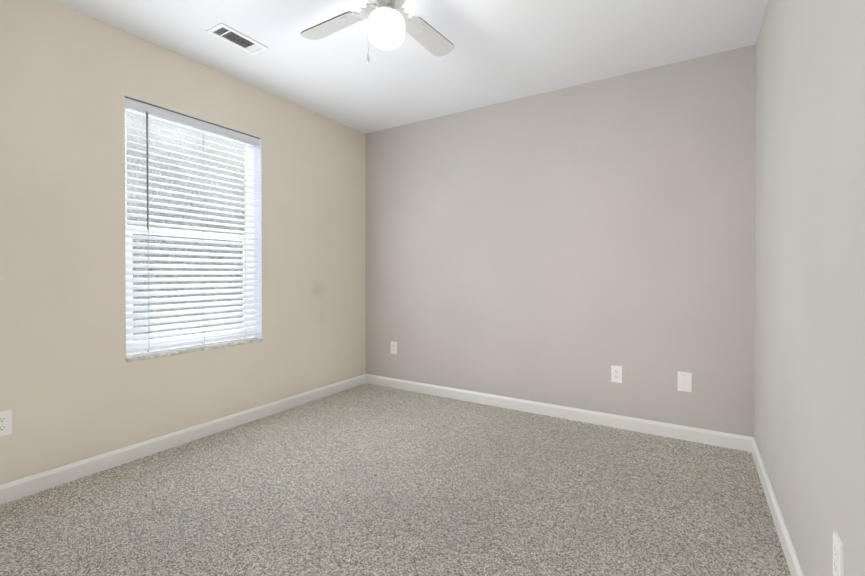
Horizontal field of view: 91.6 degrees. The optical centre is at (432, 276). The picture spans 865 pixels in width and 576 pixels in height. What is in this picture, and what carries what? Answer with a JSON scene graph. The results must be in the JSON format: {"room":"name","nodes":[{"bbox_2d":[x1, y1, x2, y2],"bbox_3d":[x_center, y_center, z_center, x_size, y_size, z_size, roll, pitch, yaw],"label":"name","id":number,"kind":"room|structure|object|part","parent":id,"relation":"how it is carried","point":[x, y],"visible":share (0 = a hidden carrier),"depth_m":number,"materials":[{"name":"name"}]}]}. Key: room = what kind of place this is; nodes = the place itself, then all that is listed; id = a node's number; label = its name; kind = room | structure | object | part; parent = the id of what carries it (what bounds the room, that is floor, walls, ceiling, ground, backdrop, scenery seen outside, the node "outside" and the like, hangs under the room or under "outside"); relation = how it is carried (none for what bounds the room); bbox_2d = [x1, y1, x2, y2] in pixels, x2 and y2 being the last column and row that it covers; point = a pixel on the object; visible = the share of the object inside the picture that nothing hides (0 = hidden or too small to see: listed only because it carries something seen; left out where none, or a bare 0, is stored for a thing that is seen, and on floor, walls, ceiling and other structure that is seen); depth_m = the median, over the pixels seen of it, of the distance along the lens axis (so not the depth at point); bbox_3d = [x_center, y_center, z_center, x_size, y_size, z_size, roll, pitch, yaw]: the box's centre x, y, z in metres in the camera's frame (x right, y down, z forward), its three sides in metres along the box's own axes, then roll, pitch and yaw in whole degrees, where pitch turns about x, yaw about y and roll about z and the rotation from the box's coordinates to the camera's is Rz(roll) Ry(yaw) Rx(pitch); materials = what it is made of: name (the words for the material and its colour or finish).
{"room":"empty bedroom","nodes":[
{"label":"empty bedroom","id":0,"kind":"room"},
{"bbox_2d":[0,0,365,484],"bbox_3d":[-1.629,-0.170,2.693,0.140,2.440,3.461,0,1,32],"label":"wall","id":1,"kind":"structure","parent":0,"point":[75,386],"depth_m":2.34,"materials":[{"name":"paint"}]},
{"bbox_2d":[0,410,11,436],"bbox_3d":[-2.003,0.684,1.956,0.008,0.115,0.070,0,1,32],"label":"electrical outlet","id":2,"kind":"object","parent":1,"relation":"attached to","point":[6,422],"visible":1,"depth_m":1.97,"materials":[{"name":"white plastic"}]},
{"bbox_2d":[0,374,365,504],"bbox_3d":[-1.564,1.006,2.661,0.013,0.088,3.461,0,1,32],"label":"baseboard","id":3,"kind":"structure","parent":1,"relation":"attached to","point":[29,485],"depth_m":2.49,"materials":[{"name":"white"}]},
{"bbox_2d":[125,108,253,355],"bbox_3d":[-1.601,-0.286,2.816,0.056,1.490,0.884,0,1,32],"label":"window","id":4,"kind":"structure","parent":1,"relation":"in","point":[249,155],"depth_m":2.81,"materials":[{"name":"white glass"}]},
{"bbox_2d":[125,96,259,352],"bbox_3d":[-1.536,-0.290,2.776,0.078,1.480,0.880,0,1,32],"label":"window blinds","id":5,"kind":"object","parent":4,"relation":"attached to","point":[147,109],"visible":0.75,"depth_m":2.71,"materials":[{"name":"white plastic"}]},
{"bbox_2d":[126,337,261,361],"bbox_3d":[-1.540,0.470,2.784,0.100,0.022,0.884,0,1,32],"label":"window sill","id":6,"kind":"structure","parent":1,"relation":"attached to","point":[137,357],"depth_m":2.70,"materials":[{"name":"stone"}]},
{"bbox_2d":[0,383,790,575],"bbox_3d":[-0.277,1.107,1.861,3.325,0.100,3.741,0,1,32],"label":"floor","id":7,"kind":"structure","parent":0,"point":[366,479],"depth_m":1.95,"materials":[{"name":"carpet"}]},
{"bbox_2d":[53,0,767,133],"bbox_3d":[-0.277,-1.433,1.842,3.325,0.100,3.741,0,1,32],"label":"ceiling","id":8,"kind":"structure","parent":0,"point":[504,51],"depth_m":2.52,"materials":[{"name":"paint"}]},
{"bbox_2d":[206,22,268,54],"bbox_3d":[-1.134,-1.382,2.457,0.146,0.013,0.300,0,1,32],"label":"ceiling vent","id":9,"kind":"object","parent":8,"relation":"in","point":[228,34],"visible":1,"depth_m":2.45,"materials":[{"name":"white metal"}]},
{"bbox_2d":[301,0,453,61],"bbox_3d":[-0.200,-1.147,1.822,0.766,0.472,0.766,0,0,-12],"label":"ceiling fan","id":10,"kind":"object","parent":8,"relation":"hanging from","point":[389,23],"visible":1,"depth_m":1.90,"materials":[{"name":"white"}]},
{"bbox_3d":[-0.254,-1.034,1.789,0.031,0.254,0.053,0,1,32],"label":"chain","id":11,"kind":"part","parent":10,"relation":"part of","materials":[{"name":"silver metal"}]},
{"bbox_3d":[-0.200,-1.066,1.823,0.162,0.135,0.162,0,1,32],"label":"globe","id":12,"kind":"part","parent":10,"relation":"part of"},
{"bbox_2d":[365,44,755,436],"bbox_3d":[0.674,-0.175,3.381,3.325,2.440,0.140,0,1,32],"label":"wall","id":13,"kind":"structure","parent":0,"point":[569,246],"depth_m":3.04,"materials":[{"name":"paint"}]},
{"bbox_2d":[391,341,396,353],"bbox_3d":[-0.364,0.665,3.946,0.070,0.115,0.008,0,1,32],"label":"electrical outlet","id":14,"kind":"object","parent":13,"relation":"attached to","point":[393,347],"visible":1,"depth_m":3.94,"materials":[{"name":"white plastic"}]},
{"bbox_2d":[366,374,752,451],"bbox_3d":[0.634,1.001,3.325,3.045,0.088,0.013,0,1,32],"label":"baseboard","id":15,"kind":"structure","parent":13,"relation":"attached to","point":[717,438],"depth_m":3.04,"materials":[{"name":"white"}]},
{"bbox_2d":[611,365,621,382],"bbox_3d":[1.280,0.676,2.923,0.070,0.115,0.008,0,1,32],"label":"electrical outlet","id":16,"kind":"object","parent":13,"relation":"attached to","point":[616,373],"visible":1,"depth_m":2.92,"materials":[{"name":"white plastic"}]},
{"bbox_2d":[677,371,691,391],"bbox_3d":[1.624,0.676,2.710,0.079,0.124,0.007,0,1,32],"label":"blank wall plate","id":17,"kind":"object","parent":13,"relation":"attached to","point":[685,381],"visible":1,"depth_m":2.71,"materials":[{"name":"white plastic"}]},
{"bbox_2d":[754,0,864,575],"bbox_3d":[1.039,-0.157,0.951,0.140,2.440,3.601,0,1,32],"label":"wall","id":18,"kind":"structure","parent":0,"point":[809,385],"depth_m":1.29,"materials":[{"name":"paint"}]},
{"bbox_2d":[751,437,803,575],"bbox_3d":[1.011,1.018,1.060,0.013,0.088,3.461,0,1,32],"label":"baseboard","id":19,"kind":"structure","parent":18,"relation":"attached to","point":[792,561],"depth_m":1.74,"materials":[{"name":"white"}]},
{"bbox_2d":[833,530,843,575],"bbox_3d":[1.005,0.703,1.044,0.008,0.115,0.070,0,1,32],"label":"electrical outlet","id":20,"kind":"object","parent":18,"relation":"attached to","point":[838,557],"visible":1,"depth_m":1.03,"materials":[{"name":"white plastic"}]},
{"label":"outside","id":21,"kind":"structure","parent":0,"visible":0},
{"bbox_2d":[126,113,246,355],"bbox_3d":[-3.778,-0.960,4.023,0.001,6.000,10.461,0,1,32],"label":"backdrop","id":22,"kind":"structure","parent":21,"point":[175,149],"depth_m":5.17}
]}

